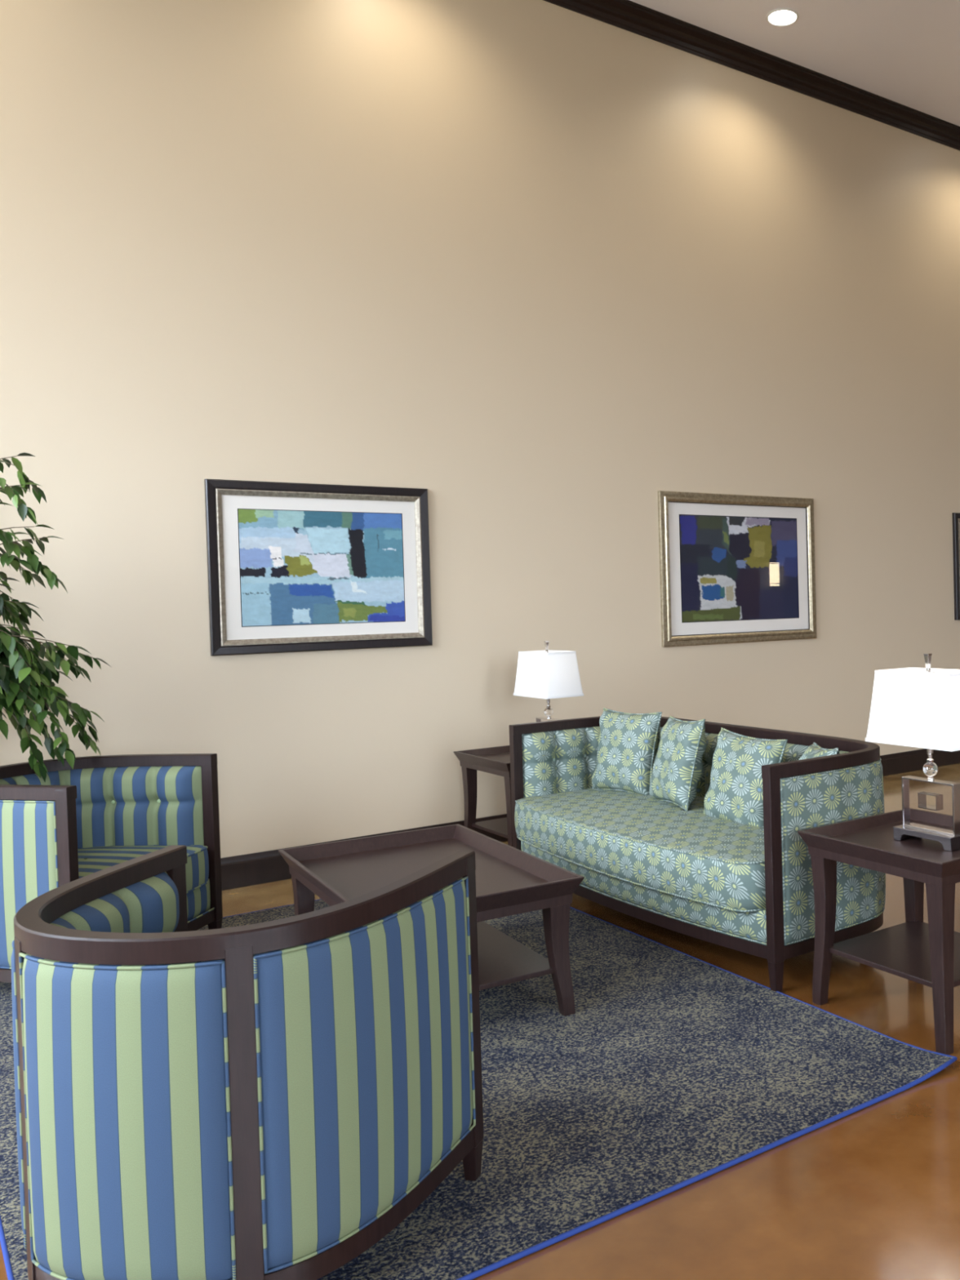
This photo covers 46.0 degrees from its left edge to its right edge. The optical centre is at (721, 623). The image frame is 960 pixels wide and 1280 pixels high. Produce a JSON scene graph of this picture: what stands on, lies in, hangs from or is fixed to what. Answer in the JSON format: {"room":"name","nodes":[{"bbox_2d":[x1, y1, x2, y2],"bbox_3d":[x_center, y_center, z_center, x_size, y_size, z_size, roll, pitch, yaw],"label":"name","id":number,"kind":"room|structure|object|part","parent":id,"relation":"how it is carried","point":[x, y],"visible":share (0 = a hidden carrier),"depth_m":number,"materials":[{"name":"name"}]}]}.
{"room":"lobby lounge","nodes":[
{"label":"lobby lounge","id":0,"kind":"room"},
{"bbox_2d":[0,0,959,857],"bbox_3d":[1.495,-1.433,9.055,20.800,5.515,0.200,-2,1,-38],"label":"wall","id":1,"kind":"structure","parent":0,"point":[543,269],"depth_m":6.47,"materials":[{"name":"beige paint"}]},
{"bbox_2d":[204,479,432,655],"bbox_3d":[-2.198,-0.310,6.020,1.210,0.921,0.029,-2,1,-38],"label":"framed picture","id":2,"kind":"object","parent":1,"relation":"attached to","point":[292,566],"visible":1,"depth_m":5.99,"materials":[{"name":"black wood"}]},
{"bbox_2d":[238,509,404,626],"bbox_3d":[-2.200,-0.308,6.023,0.892,0.620,0.001,-2,1,-38],"label":"art print","id":3,"kind":"object","parent":2,"relation":"attached to","point":[297,567],"depth_m":6.00},
{"bbox_2d":[220,748,959,890],"bbox_3d":[1.630,1.139,9.020,20.400,0.167,0.022,-2,1,-38],"label":"baseboard","id":4,"kind":"structure","parent":1,"relation":"attached to","point":[268,866],"depth_m":5.88,"materials":[{"name":"brown wood"}]},
{"bbox_2d":[657,490,817,647],"bbox_3d":[0.152,-0.394,7.853,1.432,1.068,0.037,-2,1,-38],"label":"framed picture","id":5,"kind":"object","parent":1,"relation":"attached to","point":[734,568],"visible":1,"depth_m":7.82,"materials":[{"name":"gold wood"}]},
{"bbox_2d":[679,515,799,622],"bbox_3d":[0.147,-0.397,7.859,1.088,0.745,0.001,-2,1,-38],"label":"art print","id":6,"kind":"object","parent":5,"relation":"attached to","point":[733,568],"depth_m":7.84},
{"bbox_2d":[543,0,959,150],"bbox_3d":[1.522,-4.124,8.874,20.400,0.130,0.118,-2,1,-38],"label":"trim","id":7,"kind":"structure","parent":1,"relation":"attached to","point":[627,15],"depth_m":7.90,"materials":[{"name":"brown wood"}]},
{"bbox_2d":[952,512,959,620],"bbox_3d":[2.478,-0.507,9.677,1.210,0.921,0.029,-2,1,-38],"label":"framed picture","id":8,"kind":"object","parent":1,"relation":"attached to","point":[956,516],"visible":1,"depth_m":9.31,"materials":[{"name":"black wood"}]},
{"bbox_2d":[0,763,959,1279],"bbox_3d":[5.050,1.273,4.656,20.400,0.100,11.111,-2,1,-38],"label":"floor","id":9,"kind":"structure","parent":0,"point":[872,1192],"depth_m":2.65,"materials":[{"name":"concrete"}]},
{"bbox_2d":[0,452,111,782],"bbox_3d":[-3.292,0.372,4.204,1.325,2.155,1.301,-2,1,-7],"label":"potted ficus","id":10,"kind":"object","parent":9,"relation":"on","point":[21,668],"visible":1,"depth_m":4.56,"materials":[{"name":"green plant"}]},
{"bbox_2d":[0,898,957,1279],"bbox_3d":[-1.242,1.385,3.900,2.388,0.035,3.338,-2,1,-38],"label":"area rug","id":11,"kind":"object","parent":9,"relation":"on","point":[672,1069],"visible":0.34,"depth_m":3.20,"materials":[{"name":"blue carpet"}]},
{"bbox_2d":[0,753,222,982],"bbox_3d":[-2.656,1.005,4.437,0.822,0.823,0.880,-1,1,10],"label":"armchair","id":12,"kind":"object","parent":11,"relation":"on","point":[104,811],"visible":0.71,"depth_m":4.71,"materials":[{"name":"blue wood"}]},
{"bbox_3d":[-2.728,0.968,4.056,0.637,0.624,0.089,-1,1,24],"label":"panel","id":13,"kind":"part","parent":12,"relation":"part of","materials":[{"name":"fabric"}]},
{"bbox_3d":[-2.389,1.013,3.972,0.050,0.813,0.043,-1,1,10],"label":"leg","id":14,"kind":"part","parent":12,"relation":"part of","materials":[{"name":"brown wood"}]},
{"bbox_3d":[-2.652,1.300,4.444,0.779,0.048,0.863,-1,1,10],"label":"rail","id":15,"kind":"part","parent":12,"relation":"part of","materials":[{"name":"brown wood"}]},
{"bbox_3d":[-2.679,0.618,4.431,0.765,0.048,0.868,-1,1,10],"label":"rail","id":16,"kind":"part","parent":12,"relation":"part of","materials":[{"name":"brown wood"}]},
{"bbox_2d":[77,844,208,891],"bbox_3d":[-2.611,1.052,4.430,0.733,0.182,0.717,-1,1,10],"label":"seat cushion","id":17,"kind":"object","parent":12,"relation":"on","point":[92,859],"depth_m":4.56,"materials":[{"name":"fabric"}]},
{"bbox_3d":[-2.247,0.993,4.783,0.050,0.813,0.043,-1,1,10],"label":"leg","id":18,"kind":"part","parent":12,"relation":"part of","materials":[{"name":"brown wood"}]},
{"bbox_2d":[10,844,484,1279],"bbox_3d":[-1.107,1.005,2.468,0.880,0.823,0.822,-1,1,11],"label":"armchair","id":19,"kind":"object","parent":11,"relation":"on","point":[270,1100],"visible":1,"depth_m":2.13,"materials":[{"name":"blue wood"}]},
{"bbox_3d":[-1.488,0.966,2.536,0.089,0.624,0.637,-2,1,-4],"label":"panel","id":20,"kind":"part","parent":19,"relation":"part of","materials":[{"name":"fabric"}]},
{"bbox_3d":[-1.396,1.033,2.211,0.043,0.793,0.050,-3,2,-44],"label":"leg","id":21,"kind":"part","parent":19,"relation":"part of","materials":[{"name":"brown wood"}]},
{"bbox_3d":[-1.177,0.967,2.103,0.443,0.624,0.080,-1,1,11],"label":"panel","id":22,"kind":"part","parent":19,"relation":"part of","materials":[{"name":"fabric"}]},
{"bbox_3d":[-1.447,1.011,2.883,0.043,0.813,0.050,-1,1,11],"label":"leg","id":23,"kind":"part","parent":19,"relation":"part of","materials":[{"name":"brown wood"}]},
{"bbox_3d":[-0.931,1.023,2.122,0.050,0.793,0.043,-2,1,-25],"label":"leg","id":24,"kind":"part","parent":19,"relation":"part of","materials":[{"name":"brown wood"}]},
{"bbox_3d":[-1.119,0.618,2.448,0.868,0.048,0.765,-1,1,11],"label":"rail","id":25,"kind":"part","parent":19,"relation":"part of","materials":[{"name":"brown wood"}]},
{"bbox_3d":[-1.100,1.300,2.470,0.863,0.048,0.779,-1,1,11],"label":"rail","id":26,"kind":"part","parent":19,"relation":"part of","materials":[{"name":"brown wood"}]},
{"bbox_3d":[-0.730,0.950,2.391,0.089,0.624,0.637,-1,1,25],"label":"panel","id":27,"kind":"part","parent":19,"relation":"part of","materials":[{"name":"fabric"}]},
{"bbox_3d":[-0.638,0.993,2.728,0.043,0.813,0.050,-1,1,11],"label":"leg","id":28,"kind":"part","parent":19,"relation":"part of","materials":[{"name":"brown wood"}]},
{"bbox_2d":[278,823,584,1016],"bbox_3d":[-1.125,1.142,4.083,0.756,0.485,1.201,-2,1,-34],"label":"coffee table","id":29,"kind":"object","parent":11,"relation":"on","point":[510,881],"visible":0.41,"depth_m":4.05,"materials":[{"name":"brown wood"}]},
{"bbox_3d":[-1.672,1.196,4.345,0.082,0.394,0.082,-2,1,-34],"label":"leg","id":30,"kind":"part","parent":29,"relation":"part of","materials":[{"name":"brown wood"}]},
{"bbox_2d":[278,823,584,922],"bbox_3d":[-1.131,0.947,4.079,0.756,0.095,1.201,-2,1,-34],"label":"tabletop","id":31,"kind":"object","parent":29,"relation":"on","point":[510,881],"depth_m":4.17,"materials":[{"name":"brown wood"}]},
{"bbox_2d":[476,920,553,991],"bbox_3d":[-1.123,1.228,4.084,0.619,0.018,1.064,-2,1,-34],"label":"shelf","id":32,"kind":"object","parent":29,"relation":"attached to","point":[503,960],"depth_m":3.89,"materials":[{"name":"brown wood"}]},
{"bbox_3d":[-0.576,1.178,3.822,0.082,0.394,0.082,-2,1,-34],"label":"leg","id":33,"kind":"part","parent":29,"relation":"part of","materials":[{"name":"brown wood"}]},
{"bbox_2d":[453,745,512,846],"bbox_3d":[-1.101,1.042,6.198,0.599,0.620,0.669,-2,1,-38],"label":"side table","id":34,"kind":"object","parent":9,"relation":"on","point":[492,760],"visible":0.27,"depth_m":6.22,"materials":[{"name":"brown wood"}]},
{"bbox_3d":[-1.453,1.090,6.267,0.072,0.539,0.072,-2,1,-38],"label":"leg","id":35,"kind":"part","parent":34,"relation":"part of","materials":[{"name":"brown wood"}]},
{"bbox_2d":[453,745,511,777],"bbox_3d":[-1.108,0.775,6.192,0.599,0.085,0.669,-2,1,-38],"label":"tabletop","id":36,"kind":"object","parent":34,"relation":"on","point":[492,760],"depth_m":6.15,"materials":[{"name":"brown wood"}]},
{"bbox_2d":[471,817,507,838],"bbox_3d":[-1.098,1.156,6.200,0.474,0.018,0.544,-2,1,-38],"label":"shelf","id":37,"kind":"object","parent":34,"relation":"attached to","point":[499,827],"depth_m":6.18,"materials":[{"name":"brown wood"}]},
{"bbox_3d":[-1.119,1.090,5.840,0.072,0.539,0.072,-2,1,-38],"label":"leg","id":38,"kind":"part","parent":34,"relation":"part of","materials":[{"name":"brown wood"}]},
{"bbox_2d":[513,640,583,722],"bbox_3d":[-0.987,0.432,6.173,0.238,0.662,0.398,-2,1,-38],"label":"table lamp","id":39,"kind":"object","parent":34,"relation":"on","point":[548,674],"visible":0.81,"depth_m":6.06,"materials":[{"name":"white fabric"}]},
{"bbox_3d":[-0.994,0.166,6.167,0.186,0.012,0.338,-2,1,-38],"label":"shade trim","id":40,"kind":"part","parent":39,"relation":"part of","materials":[{"name":"fabric"}]},
{"bbox_3d":[-0.991,0.286,6.170,0.236,0.250,0.396,-2,1,-38],"label":"lamp shade","id":41,"kind":"part","parent":39,"relation":"part of","materials":[{"name":"fabric"}]},
{"bbox_3d":[-0.988,0.406,6.172,0.238,0.012,0.398,-2,1,-38],"label":"shade trim","id":42,"kind":"part","parent":39,"relation":"part of","materials":[{"name":"fabric"}]},
{"bbox_3d":[-0.982,0.630,6.177,0.040,0.175,0.236,-2,1,-38],"label":"edge frame","id":43,"kind":"part","parent":39,"relation":"part of","materials":[{"name":"silver metal"}]},
{"bbox_2d":[509,715,885,992],"bbox_3d":[-0.191,0.932,4.967,0.895,0.842,2.077,-2,1,-38],"label":"sofa","id":44,"kind":"object","parent":9,"relation":"on","point":[748,889],"visible":0.68,"depth_m":4.35,"materials":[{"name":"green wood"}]},
{"bbox_3d":[-1.048,0.947,5.575,0.050,0.832,0.043,-2,1,-38],"label":"leg","id":45,"kind":"part","parent":44,"relation":"part of","materials":[{"name":"brown wood"}]},
{"bbox_2d":[591,707,662,795],"bbox_3d":[-0.489,0.663,5.585,0.437,0.427,0.206,0,2,42],"label":"throw pillow","id":46,"kind":"object","parent":44,"relation":"on","point":[626,755],"visible":0.96,"depth_m":5.49,"materials":[{"name":"fabric"}]},
{"bbox_2d":[514,787,765,910],"bbox_3d":[-0.225,0.965,4.940,0.805,0.210,1.915,-2,1,-38],"label":"seat cushion","id":47,"kind":"object","parent":44,"relation":"on","point":[645,841],"depth_m":4.58,"materials":[{"name":"fabric"}]},
{"bbox_2d":[649,715,706,811],"bbox_3d":[-0.205,0.659,5.172,0.208,0.435,0.452,-2,1,-22],"label":"throw pillow","id":48,"kind":"object","parent":44,"relation":"on","point":[677,769],"visible":0.99,"depth_m":5.03,"materials":[{"name":"fabric"}]},
{"bbox_3d":[-0.160,0.534,4.992,0.757,0.048,2.057,-2,1,-38],"label":"rail","id":49,"kind":"part","parent":44,"relation":"part of","materials":[{"name":"brown wood"}]},
{"bbox_3d":[-0.168,1.207,4.986,0.818,0.048,2.053,-2,1,-38],"label":"rail","id":50,"kind":"part","parent":44,"relation":"part of","materials":[{"name":"brown wood"}]},
{"bbox_2d":[702,727,787,826],"bbox_3d":[0.096,0.695,4.772,0.214,0.433,0.447,-3,2,-41],"label":"throw pillow","id":51,"kind":"object","parent":44,"relation":"on","point":[735,792],"visible":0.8,"depth_m":4.69,"materials":[{"name":"fabric"}]},
{"bbox_3d":[0.192,0.948,3.989,0.050,0.832,0.043,-2,1,-38],"label":"leg","id":52,"kind":"part","parent":44,"relation":"part of","materials":[{"name":"brown wood"}]},
{"bbox_2d":[798,742,839,759],"bbox_3d":[0.382,0.689,4.451,0.212,0.398,0.404,-2,1,-13],"label":"throw pillow","id":53,"kind":"object","parent":44,"relation":"on","point":[814,750],"visible":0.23,"depth_m":4.42,"materials":[{"name":"fabric"}]},
{"bbox_3d":[-0.124,0.868,5.020,0.721,0.614,2.077,-2,1,-38],"label":"panel","id":54,"kind":"part","parent":44,"relation":"part of","materials":[{"name":"fabric"}]},
{"bbox_2d":[797,809,959,1054],"bbox_3d":[0.721,1.044,3.812,0.599,0.620,0.669,-2,1,-38],"label":"side table","id":55,"kind":"object","parent":9,"relation":"on","point":[927,954],"visible":0.9,"depth_m":3.76,"materials":[{"name":"brown wood"}]},
{"bbox_3d":[0.369,1.092,3.881,0.072,0.539,0.072,-2,1,-38],"label":"leg","id":56,"kind":"part","parent":55,"relation":"part of","materials":[{"name":"brown wood"}]},
{"bbox_2d":[797,809,959,887],"bbox_3d":[0.714,0.776,3.806,0.599,0.085,0.669,-2,1,-38],"label":"tabletop","id":57,"kind":"object","parent":55,"relation":"on","point":[868,842],"depth_m":3.72,"materials":[{"name":"brown wood"}]},
{"bbox_2d":[828,920,959,987],"bbox_3d":[0.724,1.157,3.814,0.474,0.018,0.544,-2,1,-38],"label":"shelf","id":58,"kind":"object","parent":55,"relation":"attached to","point":[902,950],"depth_m":3.82,"materials":[{"name":"brown wood"}]},
{"bbox_2d":[865,653,959,851],"bbox_3d":[0.726,0.437,3.780,0.238,0.662,0.398,-2,1,-38],"label":"table lamp","id":59,"kind":"object","parent":55,"relation":"on","point":[911,707],"visible":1,"depth_m":3.73,"materials":[{"name":"white fabric"}]},
{"bbox_3d":[0.726,0.411,3.780,0.238,0.012,0.398,-2,1,-38],"label":"shade trim","id":60,"kind":"part","parent":59,"relation":"part of","materials":[{"name":"fabric"}]},
{"bbox_3d":[0.722,0.291,3.777,0.236,0.250,0.396,-2,1,-38],"label":"lamp shade","id":61,"kind":"part","parent":59,"relation":"part of","materials":[{"name":"fabric"}]},
{"bbox_3d":[0.719,0.171,3.775,0.186,0.012,0.338,-2,1,-38],"label":"shade trim","id":62,"kind":"part","parent":59,"relation":"part of","materials":[{"name":"fabric"}]},
{"bbox_3d":[0.731,0.634,3.784,0.040,0.175,0.236,-2,1,-38],"label":"edge frame","id":63,"kind":"part","parent":59,"relation":"part of","materials":[{"name":"silver metal"}]},
{"bbox_3d":[0.741,1.076,4.171,0.072,0.539,0.072,-2,1,-38],"label":"leg","id":64,"kind":"part","parent":55,"relation":"part of","materials":[{"name":"brown wood"}]},
{"bbox_3d":[0.703,1.092,3.454,0.072,0.539,0.072,-2,1,-38],"label":"leg","id":65,"kind":"part","parent":55,"relation":"part of","materials":[{"name":"brown wood"}]},
{"bbox_2d":[629,0,959,126],"bbox_3d":[4.905,-4.264,4.542,20.800,0.150,11.511,-2,1,-38],"label":"ceiling","id":66,"kind":"structure","parent":0,"point":[904,52],"depth_m":7.68,"materials":[{"name":"white paint"}]},
{"bbox_2d":[765,8,799,26],"bbox_3d":[0.415,-4.124,7.383,0.224,0.009,0.224,-2,1,-38],"label":"recessed light","id":67,"kind":"object","parent":66,"relation":"in","point":[780,17],"visible":1,"depth_m":7.38,"materials":[{"name":"white glass"}]}
]}

